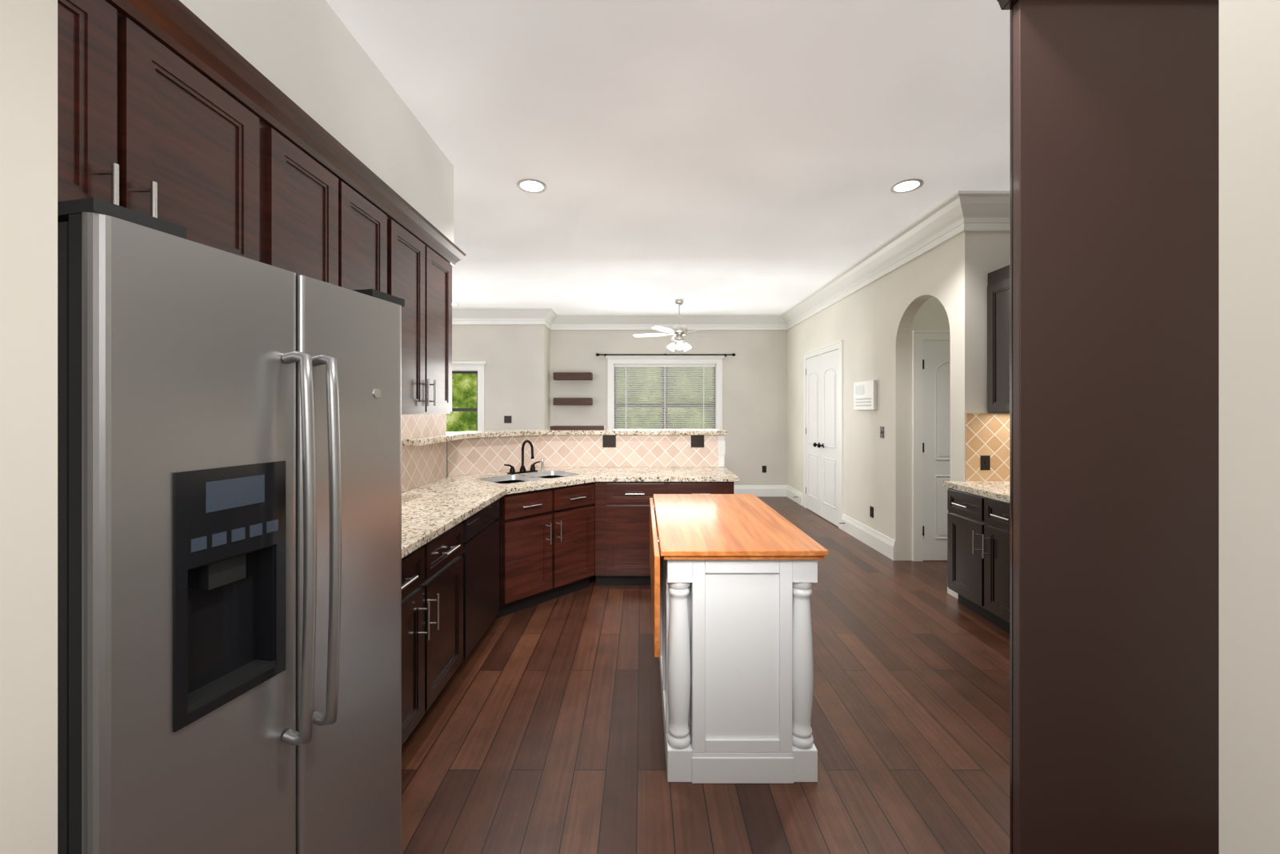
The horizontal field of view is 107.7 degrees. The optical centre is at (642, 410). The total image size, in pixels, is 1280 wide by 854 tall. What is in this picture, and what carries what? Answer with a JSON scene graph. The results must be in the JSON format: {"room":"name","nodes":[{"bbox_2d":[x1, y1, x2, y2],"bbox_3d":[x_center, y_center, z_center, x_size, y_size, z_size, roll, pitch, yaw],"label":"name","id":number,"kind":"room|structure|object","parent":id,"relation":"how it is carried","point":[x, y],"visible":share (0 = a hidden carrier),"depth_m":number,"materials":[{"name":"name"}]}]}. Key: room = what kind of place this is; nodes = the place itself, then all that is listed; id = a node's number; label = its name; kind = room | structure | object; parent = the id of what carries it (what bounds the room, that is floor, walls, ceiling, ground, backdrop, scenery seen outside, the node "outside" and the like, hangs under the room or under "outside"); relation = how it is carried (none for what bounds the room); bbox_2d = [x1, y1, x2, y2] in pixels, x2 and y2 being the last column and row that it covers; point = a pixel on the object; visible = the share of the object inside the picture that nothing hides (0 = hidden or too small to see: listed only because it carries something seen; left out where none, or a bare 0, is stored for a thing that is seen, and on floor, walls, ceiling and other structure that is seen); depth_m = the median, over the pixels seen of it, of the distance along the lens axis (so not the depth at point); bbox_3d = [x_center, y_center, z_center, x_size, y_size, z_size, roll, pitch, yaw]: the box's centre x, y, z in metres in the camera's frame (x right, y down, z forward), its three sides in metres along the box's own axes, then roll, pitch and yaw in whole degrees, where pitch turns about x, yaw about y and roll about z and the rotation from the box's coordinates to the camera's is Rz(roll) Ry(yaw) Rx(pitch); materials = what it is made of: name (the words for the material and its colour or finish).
{"room":"kitchen","nodes":[
{"label":"kitchen","id":0,"kind":"room"},
{"bbox_2d":[0,0,57,853],"bbox_3d":[-1.053,-0.075,0.560,0.554,3.050,0.120,0,0,0],"label":"wall","id":1,"kind":"structure","parent":0,"point":[27,426],"depth_m":0.59,"materials":[{"name":"paint"}]},
{"bbox_2d":[57,0,275,266],"bbox_3d":[-1.403,-0.725,1.109,0.345,0.630,0.843,0,0,0],"label":"upper cabinet","id":2,"kind":"object","parent":1,"relation":"attached to","point":[178,112],"depth_m":1.21,"materials":[{"name":"brown wood"}]},
{"bbox_2d":[275,92,393,295],"bbox_3d":[-1.403,-0.510,1.895,0.345,1.060,0.750,0,0,0],"label":"upper cabinet","id":3,"kind":"object","parent":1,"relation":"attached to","point":[334,221],"depth_m":1.82,"materials":[{"name":"brown wood"}]},
{"bbox_2d":[401,413,446,492],"bbox_3d":[-1.573,0.278,2.672,0.011,0.515,2.125,0,0,0],"label":"tile backsplash","id":4,"kind":"structure","parent":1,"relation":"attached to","point":[422,465],"depth_m":3.33,"materials":[{"name":"beige tile"}]},
{"bbox_2d":[393,195,457,414],"bbox_3d":[-1.403,-0.510,2.655,0.345,1.060,0.769,0,0,0],"label":"upper cabinet","id":5,"kind":"object","parent":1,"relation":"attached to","point":[423,260],"depth_m":2.62,"materials":[{"name":"brown wood"}]},
{"bbox_2d":[452,324,787,484],"bbox_3d":[-1.315,-0.075,7.718,7.770,3.050,0.663,0,0,0],"label":"wall","id":6,"kind":"structure","parent":0,"point":[523,388],"depth_m":7.90,"materials":[{"name":"paint"}]},
{"bbox_2d":[452,360,486,431],"bbox_3d":[-3.050,-0.077,7.445,1.160,1.395,0.210,0,0,0],"label":"window","id":7,"kind":"structure","parent":6,"relation":"in","point":[479,366],"depth_m":7.38,"materials":[{"name":"grey wood"}]},
{"bbox_2d":[452,307,554,324],"bbox_3d":[-3.255,-1.480,7.340,3.690,0.240,0.180,0,0,0],"label":"crown molding","id":8,"kind":"structure","parent":6,"relation":"attached to","point":[460,315],"depth_m":7.35,"materials":[{"name":"white wood"}]},
{"bbox_2d":[544,311,557,327],"bbox_3d":[-1.485,-1.480,7.580,0.150,0.240,0.300,0,0,0],"label":"crown molding","id":9,"kind":"structure","parent":6,"relation":"attached to","point":[555,326],"depth_m":7.82,"materials":[{"name":"white wood"}]},
{"bbox_2d":[553,372,592,379],"bbox_3d":[-1.155,-0.570,7.798,0.630,0.120,0.197,0,0,0],"label":"floating shelf","id":10,"kind":"object","parent":6,"relation":"attached to","point":[573,375],"visible":1,"depth_m":7.70,"materials":[{"name":"brown wood"}]},
{"bbox_2d":[553,397,592,404],"bbox_3d":[-1.155,-0.150,7.798,0.630,0.120,0.197,0,0,0],"label":"floating shelf","id":11,"kind":"object","parent":6,"relation":"attached to","point":[573,401],"visible":1,"depth_m":7.70,"materials":[{"name":"brown wood"}]},
{"bbox_2d":[550,425,605,429],"bbox_3d":[-0.630,0.169,4.600,0.520,0.038,0.200,0,0,0],"label":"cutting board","id":12,"kind":"object","parent":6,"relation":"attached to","point":[578,427],"visible":0.98,"depth_m":4.50,"materials":[{"name":"brown wood"}]},
{"bbox_2d":[548,313,781,329],"bbox_3d":[0.360,-1.480,7.815,3.840,0.240,0.170,0,0,0],"label":"crown molding","id":13,"kind":"structure","parent":6,"relation":"attached to","point":[565,321],"depth_m":7.83,"materials":[{"name":"white"}]},
{"bbox_2d":[605,355,724,429],"bbox_3d":[0.382,-0.158,7.945,1.998,1.535,0.210,0,0,0],"label":"window","id":14,"kind":"structure","parent":6,"relation":"in","point":[613,361],"depth_m":7.88,"materials":[{"name":"grey wood"}]},
{"bbox_2d":[614,364,715,428],"bbox_3d":[0.382,-0.153,7.945,1.708,1.251,0.050,0,0,0],"label":"window blinds","id":15,"kind":"object","parent":14,"relation":"attached to","point":[664,367],"visible":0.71,"depth_m":7.94,"materials":[{"name":"white plastic"}]},
{"bbox_2d":[596,352,735,356],"bbox_3d":[0.390,-0.935,7.848,2.340,0.052,0.098,0,0,0],"label":"curtain rod","id":16,"kind":"object","parent":6,"relation":"attached to","point":[725,354],"visible":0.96,"depth_m":7.82,"materials":[{"name":"black metal"}]},
{"bbox_2d":[733,484,785,495],"bbox_3d":[0.445,1.355,7.889,4.010,0.190,0.022,0,0,0],"label":"baseboard","id":17,"kind":"structure","parent":6,"relation":"attached to","point":[757,490],"depth_m":7.88,"materials":[{"name":"white wood"}]},
{"bbox_2d":[762,465,766,471],"bbox_3d":[2.060,0.990,7.895,0.070,0.115,0.008,0,0,0],"label":"outlet","id":18,"kind":"object","parent":6,"relation":"attached to","point":[764,468],"visible":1,"depth_m":7.89,"materials":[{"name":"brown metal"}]},
{"bbox_2d":[325,0,1009,313],"bbox_3d":[-0.450,-1.630,3.350,9.500,0.060,9.900,0,0,0],"label":"ceiling","id":19,"kind":"structure","parent":0,"point":[730,155],"depth_m":2.68,"materials":[{"name":"paint"}]},
{"bbox_2d":[179,0,453,243],"bbox_3d":[-1.407,-1.321,1.841,0.343,0.557,2.438,0,0,0],"label":"wall","id":20,"kind":"structure","parent":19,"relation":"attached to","point":[313,60],"depth_m":1.91,"materials":[{"name":"paint"}]},
{"bbox_2d":[516,178,547,193],"bbox_3d":[-0.786,-1.597,3.325,0.210,0.006,0.210,0,0,0],"label":"recessed light","id":21,"kind":"object","parent":19,"relation":"in","point":[532,185],"visible":1,"depth_m":3.32,"materials":[{"name":"white"}]},
{"bbox_2d":[632,299,719,351],"bbox_3d":[0.528,-1.230,6.821,1.340,0.737,1.289,0,0,0],"label":"fan","id":22,"kind":"object","parent":19,"relation":"hanging from","point":[678,331],"visible":1,"depth_m":6.72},
{"bbox_2d":[889,178,923,193],"bbox_3d":[1.880,-1.597,3.325,0.210,0.006,0.210,0,0,0],"label":"recessed light","id":23,"kind":"object","parent":19,"relation":"in","point":[905,186],"visible":1,"depth_m":3.32,"materials":[{"name":"white"}]},
{"bbox_2d":[401,496,1009,853],"bbox_3d":[-0.450,1.480,3.350,9.500,0.060,9.900,0,0,0],"label":"floor","id":24,"kind":"structure","parent":0,"point":[539,728],"depth_m":2.06,"materials":[{"name":"brown wood"}]},
{"bbox_2d":[57,196,404,853],"bbox_3d":[-1.009,0.551,1.151,0.549,1.797,0.715,0,0,12],"label":"refrigerator","id":25,"kind":"object","parent":24,"relation":"on","point":[229,552],"visible":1,"depth_m":0.95,"materials":[{"name":"silver metal"}]},
{"bbox_2d":[401,577,468,745],"bbox_3d":[-1.258,1.013,2.052,0.624,0.875,0.905,0,0,0],"label":"base cabinet","id":26,"kind":"object","parent":24,"relation":"on","point":[435,610],"depth_m":2.08,"materials":[{"name":"black wood"}]},
{"bbox_2d":[401,466,739,577],"bbox_3d":[-0.393,0.554,3.020,2.346,0.038,2.831,0,0,0],"label":"countertop","id":27,"kind":"structure","parent":26,"relation":"on","point":[603,531],"depth_m":3.43,"materials":[{"name":"beige stone"}]},
{"bbox_2d":[468,577,503,654],"bbox_3d":[-1.258,1.013,2.760,0.624,0.875,0.680,0,0,0],"label":"base cabinet","id":28,"kind":"object","parent":24,"relation":"on","point":[486,594],"depth_m":2.78,"materials":[{"name":"black wood"}]},
{"bbox_2d":[416,465,609,615],"bbox_3d":[-0.940,0.994,3.800,1.250,0.912,1.200,0,0,0],"label":"base cabinet","id":29,"kind":"object","parent":24,"relation":"on","point":[520,594],"depth_m":3.58,"materials":[{"name":"brown wood"}]},
{"bbox_2d":[403,428,727,477],"bbox_3d":[-0.500,0.819,3.900,2.600,1.262,1.700,0,0,0],"label":"bar ledge","id":30,"kind":"object","parent":24,"relation":"on","point":[476,452],"visible":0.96,"depth_m":4.44,"materials":[{"name":"tile"}]},
{"bbox_2d":[602,434,615,447],"bbox_3d":[-0.314,0.291,4.434,0.125,0.115,0.008,0,0,0],"label":"outlet","id":31,"kind":"object","parent":30,"relation":"attached to","point":[608,440],"depth_m":4.43,"materials":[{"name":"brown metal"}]},
{"bbox_2d":[690,434,704,447],"bbox_3d":[0.523,0.291,4.434,0.125,0.115,0.008,0,0,0],"label":"outlet","id":32,"kind":"object","parent":30,"relation":"attached to","point":[696,440],"depth_m":4.43,"materials":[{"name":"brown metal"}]},
{"bbox_2d":[717,440,725,454],"bbox_3d":[0.750,0.350,4.430,0.070,0.130,0.012,0,0,0],"label":"light switch","id":33,"kind":"object","parent":30,"relation":"attached to","point":[721,443],"depth_m":4.43,"materials":[{"name":"white plastic"}]},
{"bbox_2d":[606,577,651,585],"bbox_3d":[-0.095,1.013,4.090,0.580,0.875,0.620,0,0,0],"label":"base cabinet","id":34,"kind":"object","parent":24,"relation":"on","point":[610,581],"depth_m":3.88,"materials":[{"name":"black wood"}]},
{"bbox_2d":[649,493,827,783],"bbox_3d":[0.379,0.993,2.393,0.666,0.915,1.214,0,0,0],"label":"kitchen island","id":35,"kind":"object","parent":24,"relation":"on","point":[734,577],"visible":1,"depth_m":1.83,"materials":[{"name":"white wood"}]},
{"bbox_2d":[943,485,971,609],"bbox_3d":[2.619,1.013,3.316,0.640,0.875,0.459,0,0,0],"label":"base cabinet","id":36,"kind":"object","parent":24,"relation":"on","point":[959,504],"depth_m":3.40,"materials":[{"name":"black wood"}]},
{"bbox_2d":[972,495,1009,632],"bbox_3d":[2.619,1.013,2.995,0.640,0.875,0.459,0,0,0],"label":"base cabinet","id":37,"kind":"object","parent":24,"relation":"on","point":[978,541],"depth_m":3.09,"materials":[{"name":"black wood"}]},
{"bbox_2d":[943,479,1009,504],"bbox_3d":[2.614,0.555,2.893,0.661,0.040,1.306,0,0,0],"label":"countertop","id":38,"kind":"structure","parent":37,"relation":"on","point":[998,490],"depth_m":3.30,"materials":[{"name":"beige stone"}]},
{"bbox_2d":[996,0,1219,853],"bbox_3d":[1.298,0.177,1.120,0.903,2.545,0.108,0,0,0],"label":"tall cabinet","id":39,"kind":"object","parent":24,"relation":"on","point":[1114,426],"visible":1,"depth_m":1.14,"materials":[{"name":"brown wood"}]},
{"bbox_2d":[787,231,969,559],"bbox_3d":[2.510,-0.075,5.725,0.121,3.050,4.350,0,0,0],"label":"wall","id":40,"kind":"structure","parent":0,"point":[873,326],"depth_m":4.65,"materials":[{"name":"paint"}]},
{"bbox_2d":[785,484,803,505],"bbox_3d":[2.439,1.355,7.495,0.022,0.190,0.750,0,0,0],"label":"baseboard","id":41,"kind":"structure","parent":40,"relation":"attached to","point":[797,496],"depth_m":7.47,"materials":[{"name":"white wood"}]},
{"bbox_2d":[805,355,820,515],"bbox_3d":[2.399,0.341,6.662,0.094,2.202,0.574,0,0,0],"label":"closet door","id":42,"kind":"structure","parent":40,"relation":"in","point":[813,433],"depth_m":6.63,"materials":[{"name":"white wood"}]},
{"bbox_2d":[803,340,843,529],"bbox_3d":[2.433,0.295,6.362,0.030,2.310,1.345,0,0,0],"label":"trim","id":43,"kind":"structure","parent":40,"relation":"attached to","point":[838,345],"depth_m":5.77,"materials":[{"name":"white wood"}]},
{"bbox_2d":[816,349,838,526],"bbox_3d":[2.399,0.341,6.067,0.094,2.202,0.566,0,0,0],"label":"closet door","id":44,"kind":"structure","parent":40,"relation":"in","point":[830,437],"depth_m":6.05,"materials":[{"name":"white wood"}]},
{"bbox_2d":[853,380,876,409],"bbox_3d":[2.431,-0.165,5.110,0.036,0.310,0.460,0,0,0],"label":"intercom","id":45,"kind":"object","parent":40,"relation":"attached to","point":[865,394],"visible":1,"depth_m":5.06,"materials":[{"name":"white plastic"}]},
{"bbox_2d":[841,513,895,559],"bbox_3d":[2.439,1.355,5.105,0.022,0.190,1.170,0,0,0],"label":"baseboard","id":46,"kind":"structure","parent":40,"relation":"attached to","point":[882,543],"depth_m":4.98,"materials":[{"name":"white wood"}]},
{"bbox_2d":[869,505,873,517],"bbox_3d":[2.445,1.080,4.985,0.008,0.115,0.070,0,0,0],"label":"outlet","id":47,"kind":"object","parent":40,"relation":"attached to","point":[871,511],"visible":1,"depth_m":4.98,"materials":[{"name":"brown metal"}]},
{"bbox_2d":[781,190,979,329],"bbox_3d":[2.380,-1.480,5.650,0.160,0.240,4.500,0,0,0],"label":"crown molding","id":48,"kind":"structure","parent":40,"relation":"attached to","point":[956,214],"depth_m":4.33,"materials":[{"name":"white wood"}]},
{"bbox_2d":[880,426,883,437],"bbox_3d":[2.443,0.220,4.770,0.012,0.115,0.070,0,0,0],"label":"light switch","id":49,"kind":"object","parent":40,"relation":"attached to","point":[882,431],"visible":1,"depth_m":4.77,"materials":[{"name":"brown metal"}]},
{"bbox_2d":[912,330,950,560],"bbox_3d":[3.090,0.340,4.503,0.960,2.220,0.030,0,0,0],"label":"door frame","id":50,"kind":"structure","parent":40,"relation":"attached to","point":[918,337],"depth_m":4.50,"materials":[{"name":"white wood"}]},
{"bbox_2d":[922,340,950,559],"bbox_3d":[3.086,0.384,4.469,0.780,2.116,0.094,0,0,0],"label":"hall door","id":51,"kind":"structure","parent":40,"relation":"in","point":[936,368],"depth_m":4.50,"materials":[{"name":"white wood"}]},
{"bbox_2d":[970,190,1009,231],"bbox_3d":[2.625,-1.480,3.475,0.330,0.240,0.150,0,0,0],"label":"crown molding","id":52,"kind":"structure","parent":40,"relation":"attached to","point":[994,205],"depth_m":3.49,"materials":[{"name":"white wood"}]},
{"bbox_2d":[1004,231,1009,266],"bbox_3d":[3.005,-0.075,2.110,0.150,3.050,3.220,0,0,0],"label":"wall","id":53,"kind":"structure","parent":0,"point":[1006,233],"depth_m":3.55,"materials":[{"name":"paint"}]},
{"bbox_2d":[981,264,1009,415],"bbox_3d":[2.770,-0.510,3.317,0.339,1.060,0.458,0,0,0],"label":"upper cabinet","id":54,"kind":"object","parent":53,"relation":"attached to","point":[998,280],"depth_m":3.42,"materials":[{"name":"black wood"}]},
{"bbox_2d":[1219,0,1279,853],"bbox_3d":[1.848,-0.075,0.560,2.165,3.050,0.120,0,0,0],"label":"wall","id":55,"kind":"structure","parent":0,"point":[1248,426],"depth_m":0.59,"materials":[{"name":"paint"}]},
{"label":"outside","id":56,"kind":"structure","parent":0,"visible":0},
{"bbox_2d":[446,369,712,431],"bbox_3d":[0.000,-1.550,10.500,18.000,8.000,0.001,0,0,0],"label":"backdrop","id":57,"kind":"structure","parent":56,"point":[464,390],"depth_m":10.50,"materials":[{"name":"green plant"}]}
]}

